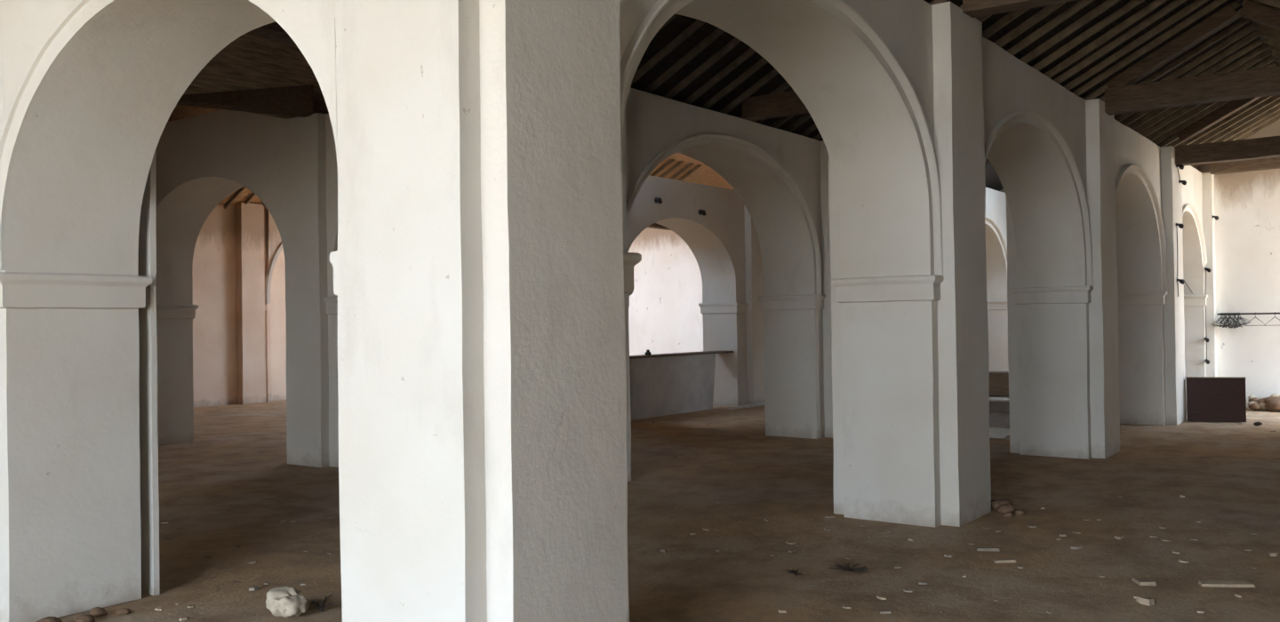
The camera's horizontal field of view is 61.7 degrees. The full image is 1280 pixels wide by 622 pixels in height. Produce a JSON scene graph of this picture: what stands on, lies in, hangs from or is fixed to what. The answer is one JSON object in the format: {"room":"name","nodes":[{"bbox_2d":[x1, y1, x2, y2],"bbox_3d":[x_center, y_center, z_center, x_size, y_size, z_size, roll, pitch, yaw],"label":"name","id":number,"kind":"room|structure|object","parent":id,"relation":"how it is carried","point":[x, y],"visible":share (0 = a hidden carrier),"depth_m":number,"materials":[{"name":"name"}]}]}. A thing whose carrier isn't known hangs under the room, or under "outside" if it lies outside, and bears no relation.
{"room":"abandoned church interior","nodes":[
{"label":"abandoned church interior","id":0,"kind":"room"},
{"bbox_2d":[192,204,286,407],"bbox_3d":[-10.848,-0.177,19.471,0.510,4.258,31.406,-1,-1,36],"label":"wall","id":1,"kind":"structure","parent":0,"point":[214,258],"depth_m":22.07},
{"bbox_2d":[235,202,265,404],"bbox_3d":[-8.184,-0.162,22.517,0.209,4.207,0.547,-1,-1,36],"label":"pillar","id":2,"kind":"structure","parent":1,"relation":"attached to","point":[249,217],"depth_m":22.39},
{"bbox_2d":[264,208,282,402],"bbox_3d":[-6.995,-0.162,24.149,0.203,4.208,3.505,-1,-1,36],"label":"blind arch","id":3,"kind":"object","parent":1,"relation":"attached to","point":[275,242],"visible":0.28,"depth_m":22.81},
{"bbox_2d":[218,188,267,208],"bbox_3d":[-7.137,-2.902,22.143,2.825,1.587,21.900,-1,-1,36],"label":"ceiling","id":4,"kind":"structure","parent":0,"point":[246,193],"depth_m":22.18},
{"bbox_2d":[224,186,246,208],"bbox_3d":[-7.589,-2.842,21.440,2.718,1.485,0.034,-1,-1,36],"label":"rafter","id":5,"kind":"object","parent":4,"relation":"attached to","point":[242,189],"visible":0.36,"depth_m":21.97,"materials":[{"name":"brown wood"}]},
{"bbox_2d":[184,33,327,119],"bbox_3d":[0.157,-2.804,16.802,1.860,1.076,21.900,-1,-1,36],"label":"ceiling","id":6,"kind":"structure","parent":0,"point":[250,62],"depth_m":11.44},
{"bbox_2d":[247,21,295,45],"bbox_3d":[-2.333,-2.192,8.661,0.250,0.235,4.216,-1,-1,36],"label":"ceiling beam","id":7,"kind":"structure","parent":6,"relation":"attached to","point":[273,31],"depth_m":8.02,"materials":[{"name":"brown wood"}]},
{"bbox_2d":[331,130,337,268],"bbox_3d":[-2.209,-1.390,11.593,2.522,1.778,0.817,-1,-1,36],"label":"wall","id":8,"kind":"structure","parent":0,"point":[334,194],"depth_m":11.99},
{"bbox_2d":[167,105,734,190],"bbox_3d":[-2.934,-2.757,19.066,1.935,1.116,21.900,-1,-1,36],"label":"ceiling","id":9,"kind":"structure","parent":0,"point":[704,175],"depth_m":23.34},
{"bbox_2d":[650,159,674,175],"bbox_3d":[-0.003,-2.702,22.983,1.828,1.013,0.034,-1,-1,36],"label":"rafter","id":10,"kind":"object","parent":9,"relation":"attached to","point":[670,161],"visible":0.36,"depth_m":22.61,"materials":[{"name":"brown wood"}]},
{"bbox_2d":[659,160,683,177],"bbox_3d":[0.191,-2.703,23.248,1.828,1.013,0.034,-1,-1,36],"label":"rafter","id":11,"kind":"object","parent":9,"relation":"attached to","point":[679,163],"visible":0.36,"depth_m":22.88,"materials":[{"name":"brown wood"}]},
{"bbox_2d":[669,162,694,179],"bbox_3d":[0.418,-2.702,23.558,1.828,1.013,0.034,-1,-1,36],"label":"rafter","id":12,"kind":"object","parent":9,"relation":"attached to","point":[689,164],"visible":0.21,"depth_m":23.18,"materials":[{"name":"brown wood"}]},
{"bbox_2d":[677,164,702,180],"bbox_3d":[0.606,-2.702,23.814,1.828,1.013,0.034,-1,-1,36],"label":"rafter","id":13,"kind":"object","parent":9,"relation":"attached to","point":[697,166],"visible":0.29,"depth_m":23.44,"materials":[{"name":"brown wood"}]},
{"bbox_2d":[647,223,670,230],"bbox_3d":[-2.715,-2.063,20.981,0.251,0.236,13.757,-1,-1,36],"label":"ceiling beam","id":14,"kind":"structure","parent":0,"point":[653,225],"depth_m":25.12,"materials":[{"name":"brown wood"}]},
{"bbox_2d":[628,227,703,355],"bbox_3d":[0.397,-0.816,29.200,0.503,5.410,7.411,0,-1,-43],"label":"wall","id":15,"kind":"structure","parent":0,"point":[675,277],"depth_m":28.56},
{"bbox_2d":[59,400,1279,621],"bbox_3d":[-1.389,1.726,10.748,26.000,0.007,29.500,-1,-1,36],"label":"floor","id":16,"kind":"structure","parent":0,"point":[236,468],"depth_m":8.03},
{"bbox_2d":[35,616,62,621],"bbox_3d":[-3.176,1.679,5.741,0.122,0.078,0.106,-1,-1,11],"label":"clod","id":17,"kind":"object","parent":16,"relation":"on","point":[48,619],"visible":1,"depth_m":5.73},
{"bbox_2d":[0,0,159,621],"bbox_3d":[-3.627,-0.974,6.413,1.217,5.386,0.916,-1,-1,36],"label":"pier","id":18,"kind":"object","parent":16,"relation":"on","point":[79,510],"visible":0.64,"depth_m":6.04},
{"bbox_2d":[0,0,336,270],"bbox_3d":[-2.221,-1.970,5.530,2.618,3.458,0.775,-1,-1,28],"label":"round arch","id":19,"kind":"object","parent":18,"relation":"on","point":[92,88],"visible":0.8,"depth_m":5.77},
{"bbox_2d":[74,614,94,621],"bbox_3d":[-3.028,1.687,5.839,0.101,0.060,0.088,-1,-1,11],"label":"clod","id":20,"kind":"object","parent":16,"relation":"on","point":[84,618],"visible":0.99,"depth_m":5.82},
{"bbox_2d":[89,607,107,616],"bbox_3d":[-3.032,1.691,5.998,0.096,0.054,0.091,-1,-1,-7],"label":"clod","id":21,"kind":"object","parent":16,"relation":"on","point":[98,612],"visible":0.98,"depth_m":5.98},
{"bbox_2d":[115,608,130,615],"bbox_3d":[-2.905,1.693,6.021,0.077,0.046,0.057,-1,-1,10],"label":"clod","id":22,"kind":"object","parent":16,"relation":"on","point":[124,611],"visible":1,"depth_m":6.00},
{"bbox_2d":[156,270,198,445],"bbox_3d":[-6.967,-0.303,15.078,1.167,4.312,0.911,-1,-1,36],"label":"pier","id":23,"kind":"object","parent":16,"relation":"on","point":[176,313],"visible":0.33,"depth_m":14.86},
{"bbox_2d":[155,110,287,271],"bbox_3d":[-5.247,-1.492,13.820,3.266,2.007,0.811,-1,-1,36],"label":"round arch","id":24,"kind":"object","parent":23,"relation":"on","point":[201,160],"visible":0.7,"depth_m":13.65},
{"bbox_2d":[265,586,310,617],"bbox_3d":[-1.941,1.615,5.902,0.234,0.176,0.234,-1,-1,-7],"label":"rock","id":25,"kind":"object","parent":16,"relation":"on","point":[285,602],"visible":1,"depth_m":5.85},
{"bbox_2d":[282,112,340,467],"bbox_3d":[-3.537,-0.234,12.569,0.944,4.030,0.817,-1,-1,36],"label":"pier","id":26,"kind":"object","parent":16,"relation":"on","point":[311,301],"visible":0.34,"depth_m":12.24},
{"bbox_2d":[176,84,312,118],"bbox_3d":[-5.757,-2.394,10.932,4.754,0.380,0.262,0,-1,-33],"label":"roof beam","id":27,"kind":"structure","parent":26,"relation":"on","point":[292,101],"depth_m":11.83,"materials":[{"name":"brown wood"}]},
{"bbox_2d":[309,594,335,612],"bbox_3d":[-1.789,1.647,5.997,0.180,0.086,0.084,0,-1,-38],"label":"weed","id":28,"kind":"object","parent":16,"relation":"on","point":[322,608],"visible":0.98,"depth_m":5.99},
{"bbox_2d":[329,0,640,621],"bbox_3d":[-0.650,-1.035,4.842,0.967,5.389,1.129,-1,-1,36],"label":"pier","id":29,"kind":"object","parent":16,"relation":"on","point":[483,269],"visible":1,"depth_m":4.38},
{"bbox_2d":[624,107,632,482],"bbox_3d":[-0.748,-0.294,10.767,1.070,4.026,1.063,-1,-1,36],"label":"pier","id":30,"kind":"object","parent":16,"relation":"on","point":[627,295],"visible":0.02,"depth_m":10.71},
{"bbox_2d":[629,351,733,420],"bbox_3d":[0.516,1.259,18.518,0.350,1.035,3.690,-1,-1,36],"label":"wall","id":31,"kind":"structure","parent":16,"relation":"on","point":[673,383],"depth_m":18.35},
{"bbox_2d":[698,192,764,406],"bbox_3d":[1.759,-0.233,20.480,1.041,4.031,1.042,-1,-1,36],"label":"pier","id":32,"kind":"object","parent":16,"relation":"on","point":[732,315],"visible":0.6,"depth_m":20.10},
{"bbox_2d":[627,175,735,287],"bbox_3d":[0.436,-1.355,18.706,0.767,1.777,3.507,-1,-1,36],"label":"round arch","id":33,"kind":"object","parent":32,"relation":"on","point":[710,237],"visible":0.63,"depth_m":19.19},
{"bbox_2d":[726,401,764,409],"bbox_3d":[2.483,1.741,20.369,0.125,0.054,2.999,-1,-1,36],"label":"trim","id":34,"kind":"structure","parent":16,"relation":"on","point":[761,404],"depth_m":19.55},
{"bbox_2d":[757,138,832,439],"bbox_3d":[2.303,-0.294,14.935,1.076,4.026,1.090,-1,-1,36],"label":"pier","id":35,"kind":"object","parent":16,"relation":"on","point":[796,321],"visible":0.49,"depth_m":14.48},
{"bbox_2d":[626,87,821,295],"bbox_3d":[0.783,-1.258,12.839,0.846,2.101,4.436,-1,-1,36],"label":"round arch","id":36,"kind":"object","parent":35,"relation":"on","point":[770,169],"visible":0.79,"depth_m":13.44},
{"bbox_2d":[828,562,871,573],"bbox_3d":[1.336,1.633,6.797,0.257,0.042,0.221,-1,-1,36],"label":"weed","id":37,"kind":"object","parent":16,"relation":"on","point":[840,567],"visible":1,"depth_m":6.78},
{"bbox_2d":[827,0,991,527],"bbox_3d":[2.203,-0.354,8.796,1.055,4.029,1.094,-1,-1,36],"label":"pier","id":38,"kind":"object","parent":16,"relation":"on","point":[909,342],"visible":0.8,"depth_m":8.37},
{"bbox_2d":[620,0,943,275],"bbox_3d":[0.777,-1.316,6.832,0.824,2.107,4.114,-1,-1,36],"label":"round arch","id":39,"kind":"object","parent":38,"relation":"on","point":[859,68],"visible":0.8,"depth_m":7.80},
{"bbox_2d":[976,546,999,551],"bbox_3d":[2.374,1.626,7.310,0.148,0.021,0.044,-1,-1,10],"label":"fragment","id":40,"kind":"object","parent":16,"relation":"on","point":[991,549],"visible":1,"depth_m":7.29,"materials":[{"name":"paint"}]},
{"bbox_2d":[988,411,1009,439],"bbox_3d":[6.174,1.616,17.170,2.428,0.139,6.804,-1,-1,36],"label":"raised step","id":41,"kind":"structure","parent":16,"relation":"on","point":[999,428],"depth_m":14.45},
{"bbox_2d":[988,395,1009,412],"bbox_3d":[6.881,1.455,18.139,2.425,0.200,4.404,-1,-1,36],"label":"step","id":42,"kind":"structure","parent":41,"relation":"on","point":[996,404],"depth_m":16.49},
{"bbox_2d":[987,371,1008,395],"bbox_3d":[6.008,1.192,17.632,0.580,0.375,0.490,-1,-1,36],"label":"base cabinet","id":43,"kind":"object","parent":42,"relation":"on","point":[998,381],"visible":0.36,"depth_m":17.46,"materials":[{"name":"brown wood"}]},
{"bbox_2d":[991,499,1013,510],"bbox_3d":[2.993,1.610,8.857,0.166,0.106,0.180,-1,-1,39],"label":"clod","id":44,"kind":"object","parent":16,"relation":"on","point":[996,504],"visible":0.65,"depth_m":8.82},
{"bbox_2d":[992,558,1015,563],"bbox_3d":[2.372,1.624,6.967,0.139,0.022,0.048,-1,-1,4],"label":"fragment","id":45,"kind":"object","parent":16,"relation":"on","point":[1007,560],"visible":1,"depth_m":6.95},
{"bbox_2d":[996,504,1015,513],"bbox_3d":[2.982,1.616,8.724,0.138,0.089,0.140,-1,-1,-4],"label":"clod","id":46,"kind":"object","parent":16,"relation":"on","point":[1004,508],"visible":0.87,"depth_m":8.68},
{"bbox_2d":[1005,97,1119,458],"bbox_3d":[4.941,-0.358,12.537,1.057,4.034,1.097,-1,-1,36],"label":"pier","id":47,"kind":"object","parent":16,"relation":"on","point":[1063,347],"visible":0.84,"depth_m":12.11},
{"bbox_2d":[982,36,1092,286],"bbox_3d":[3.578,-1.321,10.657,0.818,2.102,3.890,-1,-1,36],"label":"round arch","id":48,"kind":"object","parent":47,"relation":"on","point":[1034,124],"visible":0.52,"depth_m":11.50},
{"bbox_2d":[1131,577,1156,585],"bbox_3d":[2.995,1.607,6.362,0.097,0.027,0.146,-1,-1,8],"label":"fragment","id":49,"kind":"object","parent":16,"relation":"on","point":[1140,581],"visible":1,"depth_m":6.32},
{"bbox_2d":[1136,594,1154,606],"bbox_3d":[2.800,1.600,5.927,0.080,0.033,0.100,-1,-1,-27],"label":"chip","id":50,"kind":"object","parent":16,"relation":"on","point":[1143,599],"visible":1,"depth_m":5.90,"materials":[{"name":"stone"}]},
{"bbox_2d":[1116,145,1186,425],"bbox_3d":[7.476,-0.358,15.998,1.062,4.025,1.097,-1,-1,36],"label":"pier","id":51,"kind":"object","parent":16,"relation":"on","point":[1150,319],"visible":0.56,"depth_m":15.50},
{"bbox_2d":[1114,118,1167,291],"bbox_3d":[6.219,-1.323,14.262,0.827,2.102,3.554,-1,-1,36],"label":"round arch","id":52,"kind":"object","parent":51,"relation":"on","point":[1140,236],"visible":0.46,"depth_m":15.14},
{"bbox_2d":[1183,171,1216,407],"bbox_3d":[9.434,-0.360,18.593,0.965,4.024,0.372,-1,-1,36],"label":"pier","id":53,"kind":"object","parent":16,"relation":"on","point":[1195,330],"visible":0.37,"depth_m":18.32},
{"bbox_2d":[1181,165,1207,279],"bbox_3d":[8.553,-1.324,17.448,0.821,2.101,2.866,-1,-1,36],"label":"round arch","id":54,"kind":"object","parent":53,"relation":"on","point":[1195,256],"visible":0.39,"depth_m":18.07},
{"bbox_2d":[1185,376,1246,422],"bbox_3d":[8.532,1.299,15.889,0.770,0.653,0.343,-1,-1,23],"label":"box","id":55,"kind":"object","parent":16,"relation":"on","point":[1221,399],"visible":1,"depth_m":15.73,"materials":[{"name":"red wood"}]},
{"bbox_2d":[1198,580,1255,587],"bbox_3d":[3.435,1.599,6.273,0.288,0.034,0.070,-1,-1,12],"label":"fragment","id":56,"kind":"object","parent":16,"relation":"on","point":[1203,583],"visible":1,"depth_m":6.26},
{"bbox_2d":[1260,396,1279,412],"bbox_3d":[10.358,1.531,17.341,0.611,0.282,0.646,-1,-1,-29],"label":"mound","id":57,"kind":"object","parent":16,"relation":"on","point":[1272,403],"visible":0.88,"depth_m":17.20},
{"bbox_2d":[667,152,708,167],"bbox_3d":[1.807,-3.246,20.676,4.000,0.130,9.800,-1,-1,36],"label":"ceiling","id":58,"kind":"structure","parent":0,"point":[676,156],"depth_m":22.40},
{"bbox_2d":[630,14,1002,191],"bbox_3d":[3.124,-2.845,14.629,1.775,1.031,21.900,-1,-1,36],"label":"ceiling","id":59,"kind":"structure","parent":0,"point":[681,22],"depth_m":11.80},
{"bbox_2d":[631,19,705,85],"bbox_3d":[0.434,-2.785,10.869,1.668,0.928,0.034,-1,-1,36],"label":"rafter","id":60,"kind":"object","parent":59,"relation":"attached to","point":[697,24],"visible":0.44,"depth_m":10.96,"materials":[{"name":"brown wood"}]},
{"bbox_2d":[643,28,724,93],"bbox_3d":[0.668,-2.786,11.189,1.668,0.928,0.034,-1,-1,36],"label":"rafter","id":61,"kind":"object","parent":59,"relation":"attached to","point":[717,32],"visible":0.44,"depth_m":11.32,"materials":[{"name":"brown wood"}]},
{"bbox_2d":[663,37,740,99],"bbox_3d":[0.894,-2.786,11.498,1.668,0.928,0.034,-1,-1,36],"label":"rafter","id":62,"kind":"object","parent":59,"relation":"attached to","point":[734,42],"visible":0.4,"depth_m":11.64,"materials":[{"name":"brown wood"}]},
{"bbox_2d":[681,48,755,104],"bbox_3d":[1.124,-2.784,11.812,1.668,0.928,0.034,-1,-1,36],"label":"rafter","id":63,"kind":"object","parent":59,"relation":"attached to","point":[748,52],"visible":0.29,"depth_m":11.97,"materials":[{"name":"brown wood"}]},
{"bbox_2d":[700,57,767,109],"bbox_3d":[1.349,-2.787,12.119,1.668,0.928,0.034,-1,-1,36],"label":"rafter","id":64,"kind":"object","parent":59,"relation":"attached to","point":[758,65],"visible":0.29,"depth_m":12.29,"materials":[{"name":"brown wood"}]},
{"bbox_2d":[719,68,779,113],"bbox_3d":[1.583,-2.784,12.439,1.668,0.928,0.034,-1,-1,36],"label":"rafter","id":65,"kind":"object","parent":59,"relation":"attached to","point":[773,73],"visible":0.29,"depth_m":12.63,"materials":[{"name":"brown wood"}]},
{"bbox_2d":[738,80,790,119],"bbox_3d":[1.852,-2.784,12.806,1.668,0.928,0.034,-1,-1,36],"label":"rafter","id":66,"kind":"object","parent":59,"relation":"attached to","point":[786,84],"visible":0.02,"depth_m":12.90,"materials":[{"name":"brown wood"}]},
{"bbox_2d":[741,90,808,120],"bbox_3d":[2.408,-2.454,12.127,2.787,0.251,0.227,-1,-1,36],"label":"tie beam","id":67,"kind":"structure","parent":59,"relation":"attached to","point":[785,103],"depth_m":12.63,"materials":[{"name":"brown wood"}]},
{"bbox_2d":[769,114,794,127],"bbox_3d":[2.316,-2.786,13.439,1.668,0.928,0.034,-1,-1,36],"label":"rafter","id":68,"kind":"object","parent":59,"relation":"attached to","point":[783,119],"visible":0.02,"depth_m":13.79,"materials":[{"name":"brown wood"}]},
{"bbox_2d":[783,112,811,132],"bbox_3d":[2.536,-2.785,13.740,1.668,0.928,0.034,-1,-1,36],"label":"rafter","id":69,"kind":"object","parent":59,"relation":"attached to","point":[806,116],"visible":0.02,"depth_m":14.06,"materials":[{"name":"brown wood"}]},
{"bbox_2d":[799,122,816,136],"bbox_3d":[2.793,-2.785,14.090,1.668,0.928,0.034,-1,-1,36],"label":"rafter","id":70,"kind":"object","parent":59,"relation":"attached to","point":[813,127],"visible":0.02,"depth_m":14.45,"materials":[{"name":"brown wood"}]},
{"bbox_2d":[986,290,1008,371],"bbox_3d":[6.964,-0.296,21.299,0.891,4.025,0.318,-1,-1,36],"label":"pier","id":71,"kind":"object","parent":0,"point":[996,300],"visible":0.2,"depth_m":21.11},
{"bbox_2d":[984,187,1007,291],"bbox_3d":[6.079,-1.264,20.074,0.855,2.101,3.062,-1,-1,36],"label":"round arch","id":72,"kind":"object","parent":71,"relation":"on","point":[995,200],"visible":0.25,"depth_m":20.79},
{"bbox_2d":[925,0,1279,146],"bbox_3d":[6.026,-2.933,12.504,1.870,1.081,21.900,-1,-1,36],"label":"ceiling","id":73,"kind":"structure","parent":0,"point":[1032,11],"depth_m":11.17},
{"bbox_2d":[982,8,1030,39],"bbox_3d":[3.674,-2.875,9.207,1.763,0.979,0.034,-1,-1,36],"label":"rafter","id":74,"kind":"object","parent":73,"relation":"attached to","point":[1012,15],"visible":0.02,"depth_m":9.52,"materials":[{"name":"brown wood"}]},
{"bbox_2d":[993,0,1068,47],"bbox_3d":[3.913,-2.875,9.534,1.763,0.979,0.034,-1,-1,36],"label":"rafter","id":75,"kind":"object","parent":73,"relation":"attached to","point":[1050,8],"visible":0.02,"depth_m":9.78,"materials":[{"name":"brown wood"}]},
{"bbox_2d":[1006,0,1094,55],"bbox_3d":[4.136,-2.874,9.837,1.763,0.979,0.034,-1,-1,36],"label":"rafter","id":76,"kind":"object","parent":73,"relation":"attached to","point":[1080,4],"visible":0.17,"depth_m":10.04,"materials":[{"name":"brown wood"}]},
{"bbox_2d":[1019,0,1120,63],"bbox_3d":[4.383,-2.874,10.175,1.763,0.979,0.034,-1,-1,36],"label":"rafter","id":77,"kind":"object","parent":73,"relation":"attached to","point":[1105,5],"visible":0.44,"depth_m":10.34,"materials":[{"name":"brown wood"}]},
{"bbox_2d":[1032,0,1144,71],"bbox_3d":[4.624,-2.873,10.504,1.763,0.979,0.034,-1,-1,36],"label":"rafter","id":78,"kind":"object","parent":73,"relation":"attached to","point":[1132,4],"visible":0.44,"depth_m":10.62,"materials":[{"name":"brown wood"}]},
{"bbox_2d":[1043,0,1167,78],"bbox_3d":[4.866,-2.873,10.834,1.763,0.979,0.034,-1,-1,36],"label":"rafter","id":79,"kind":"object","parent":73,"relation":"attached to","point":[1156,4],"visible":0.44,"depth_m":10.91,"materials":[{"name":"brown wood"}]},
{"bbox_2d":[1053,0,1187,84],"bbox_3d":[5.078,-2.873,11.123,1.763,0.979,0.034,-1,-1,36],"label":"rafter","id":80,"kind":"object","parent":73,"relation":"attached to","point":[1175,4],"visible":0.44,"depth_m":11.16,"materials":[{"name":"brown wood"}]},
{"bbox_2d":[1063,0,1208,90],"bbox_3d":[5.322,-2.872,11.456,1.763,0.979,0.034,-1,-1,36],"label":"rafter","id":81,"kind":"object","parent":73,"relation":"attached to","point":[1196,4],"visible":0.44,"depth_m":11.45,"materials":[{"name":"brown wood"}]},
{"bbox_2d":[1072,0,1228,95],"bbox_3d":[5.550,-2.875,11.769,1.763,0.979,0.034,-1,-1,36],"label":"rafter","id":82,"kind":"object","parent":73,"relation":"attached to","point":[1214,4],"visible":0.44,"depth_m":11.72,"materials":[{"name":"brown wood"}]},
{"bbox_2d":[1082,0,1240,99],"bbox_3d":[5.812,-2.874,12.126,1.763,0.979,0.034,-1,-1,36],"label":"rafter","id":83,"kind":"object","parent":73,"relation":"attached to","point":[1236,4],"visible":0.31,"depth_m":12.45,"materials":[{"name":"brown wood"}]},
{"bbox_2d":[1158,134,1178,146],"bbox_3d":[8.390,-2.875,15.646,1.763,0.979,0.034,-1,-1,36],"label":"rafter","id":84,"kind":"object","parent":73,"relation":"attached to","point":[1174,137],"visible":0.02,"depth_m":15.99,"materials":[{"name":"brown wood"}]},
{"bbox_2d":[1114,24,1255,115],"bbox_3d":[6.527,-2.877,13.103,1.763,0.979,0.034,-1,-1,36],"label":"rafter","id":85,"kind":"object","parent":73,"relation":"attached to","point":[1250,28],"visible":0.64,"depth_m":12.85,"materials":[{"name":"brown wood"}]},
{"bbox_2d":[1114,31,1259,121],"bbox_3d":[6.763,-2.877,13.425,1.763,0.979,0.034,-1,-1,36],"label":"rafter","id":86,"kind":"object","parent":73,"relation":"attached to","point":[1254,35],"visible":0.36,"depth_m":13.17,"materials":[{"name":"brown wood"}]},
{"bbox_2d":[1152,101,1229,143],"bbox_3d":[8.149,-2.876,15.317,1.763,0.979,0.034,-1,-1,36],"label":"rafter","id":87,"kind":"object","parent":73,"relation":"attached to","point":[1215,106],"visible":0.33,"depth_m":15.46,"materials":[{"name":"brown wood"}]},
{"bbox_2d":[1121,37,1263,126],"bbox_3d":[6.988,-2.873,13.732,1.763,0.979,0.034,-1,-1,36],"label":"rafter","id":88,"kind":"object","parent":73,"relation":"attached to","point":[1258,42],"visible":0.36,"depth_m":13.47,"materials":[{"name":"brown wood"}]},
{"bbox_2d":[1136,17,1249,84],"bbox_3d":[6.258,-2.874,12.734,1.763,0.979,0.034,-1,-1,36],"label":"rafter","id":89,"kind":"object","parent":73,"relation":"attached to","point":[1242,21],"visible":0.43,"depth_m":12.53,"materials":[{"name":"brown wood"}]},
{"bbox_2d":[1128,44,1266,129],"bbox_3d":[7.223,-2.874,14.053,1.763,0.979,0.034,-1,-1,36],"label":"rafter","id":90,"kind":"object","parent":73,"relation":"attached to","point":[1262,48],"visible":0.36,"depth_m":13.79,"materials":[{"name":"brown wood"}]},
{"bbox_2d":[1134,49,1270,133],"bbox_3d":[7.443,-2.877,14.354,1.763,0.979,0.034,-1,-1,36],"label":"rafter","id":91,"kind":"object","parent":73,"relation":"attached to","point":[1266,53],"visible":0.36,"depth_m":14.49,"materials":[{"name":"brown wood"}]},
{"bbox_2d":[1140,56,1273,136],"bbox_3d":[7.675,-2.876,14.669,1.763,0.979,0.034,-1,-1,36],"label":"rafter","id":92,"kind":"object","parent":73,"relation":"attached to","point":[1268,60],"visible":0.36,"depth_m":14.82,"materials":[{"name":"brown wood"}]},
{"bbox_2d":[1145,61,1277,141],"bbox_3d":[7.929,-2.878,15.017,1.763,0.979,0.034,-1,-1,36],"label":"rafter","id":93,"kind":"object","parent":73,"relation":"attached to","point":[1203,107],"visible":0.5,"depth_m":15.18,"materials":[{"name":"brown wood"}]},
{"bbox_2d":[1174,96,1269,148],"bbox_3d":[8.857,-2.878,16.284,1.763,0.979,0.034,-1,-1,36],"label":"rafter","id":94,"kind":"object","parent":73,"relation":"attached to","point":[1260,100],"visible":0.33,"depth_m":16.27,"materials":[{"name":"brown wood"}]},
{"bbox_2d":[1189,95,1279,144],"bbox_3d":[9.108,-2.876,16.627,1.763,0.979,0.034,-1,-1,36],"label":"rafter","id":95,"kind":"object","parent":73,"relation":"attached to","point":[1272,99],"visible":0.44,"depth_m":16.54,"materials":[{"name":"brown wood"}]},
{"bbox_2d":[1190,114,1279,167],"bbox_3d":[10.060,-2.879,17.927,1.763,0.979,0.034,-1,-1,36],"label":"rafter","id":96,"kind":"object","parent":73,"relation":"attached to","point":[1276,118],"visible":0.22,"depth_m":17.76,"materials":[{"name":"brown wood"}]},
{"bbox_2d":[1200,98,1279,143],"bbox_3d":[9.344,-2.876,16.949,1.763,0.979,0.034,-1,-1,36],"label":"rafter","id":97,"kind":"object","parent":73,"relation":"attached to","point":[1276,102],"visible":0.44,"depth_m":16.83,"materials":[{"name":"brown wood"}]},
{"bbox_2d":[1212,104,1279,143],"bbox_3d":[9.595,-2.877,17.291,1.763,0.979,0.034,-1,-1,36],"label":"rafter","id":98,"kind":"object","parent":73,"relation":"attached to","point":[1276,108],"visible":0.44,"depth_m":17.15,"materials":[{"name":"brown wood"}]},
{"bbox_2d":[1223,109,1279,142],"bbox_3d":[9.819,-2.879,17.598,1.763,0.979,0.034,-1,-1,36],"label":"rafter","id":99,"kind":"object","parent":73,"relation":"attached to","point":[1276,114],"visible":0.33,"depth_m":17.44,"materials":[{"name":"brown wood"}]},
{"bbox_2d":[1194,120,1279,407],"bbox_3d":[10.264,-1.066,18.421,0.505,5.408,7.416,0,-1,-43],"label":"wall","id":100,"kind":"structure","parent":0,"point":[1256,193],"depth_m":18.04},
{"bbox_2d":[1209,157,1279,174],"bbox_3d":[10.840,-2.462,17.408,2.792,0.215,0.231,-1,-1,36],"label":"beam","id":101,"kind":"structure","parent":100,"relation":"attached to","point":[1269,164],"depth_m":17.85,"materials":[{"name":"brown wood"}]},
{"bbox_2d":[1217,312,1279,315],"bbox_3d":[10.582,0.038,17.592,0.173,0.028,1.980,0,-1,-42],"label":"rail","id":102,"kind":"object","parent":100,"relation":"attached to","point":[1236,313],"visible":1,"depth_m":17.86,"materials":[{"name":"metal"}]},
{"bbox_3d":[5.414,-1.126,5.207,8.386,5.409,27.608,-1,-1,36],"label":"wall","id":103,"kind":"structure","parent":0,"visible":0},
{"bbox_2d":[963,0,1070,18],"bbox_3d":[3.728,-2.830,7.703,2.793,0.918,0.236,-1,-1,36],"label":"roof truss","id":104,"kind":"object","parent":103,"relation":"attached to","point":[973,9],"visible":1,"depth_m":8.34,"materials":[{"name":"brown wood"}]},
{"bbox_2d":[1104,0,1279,114],"bbox_3d":[6.460,-2.783,11.429,2.788,1.018,0.229,-1,-1,36],"label":"roof truss","id":105,"kind":"object","parent":103,"relation":"attached to","point":[1121,97],"visible":1,"depth_m":11.64,"materials":[{"name":"brown wood"}]},
{"bbox_2d":[1176,97,1279,166],"bbox_3d":[9.000,-2.726,14.901,2.789,1.135,0.226,-1,-1,36],"label":"roof truss","id":106,"kind":"object","parent":103,"relation":"attached to","point":[1266,148],"visible":0.94,"depth_m":15.29,"materials":[{"name":"brown wood"}]},
{"bbox_3d":[7.534,-2.966,11.400,1.870,1.081,21.900,-1,-1,36],"label":"ceiling","id":107,"kind":"structure","parent":0,"visible":0},
{"bbox_2d":[1241,0,1279,10],"bbox_3d":[7.239,-2.904,11.080,1.763,0.979,0.034,-1,-1,36],"label":"rafter","id":108,"kind":"object","parent":107,"relation":"attached to","point":[1244,2],"visible":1,"depth_m":11.49,"materials":[{"name":"brown wood"}]},
{"bbox_2d":[1252,0,1279,8],"bbox_3d":[6.977,-2.904,10.722,1.763,0.979,0.034,-1,-1,36],"label":"rafter","id":109,"kind":"object","parent":107,"relation":"attached to","point":[1272,3],"visible":1,"depth_m":11.04,"materials":[{"name":"brown wood"}]},
{"bbox_2d":[1264,37,1279,47],"bbox_3d":[8.419,-2.905,12.690,1.763,0.979,0.034,-1,-1,36],"label":"rafter","id":110,"kind":"object","parent":107,"relation":"attached to","point":[1275,43],"visible":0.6,"depth_m":13.15,"materials":[{"name":"brown wood"}]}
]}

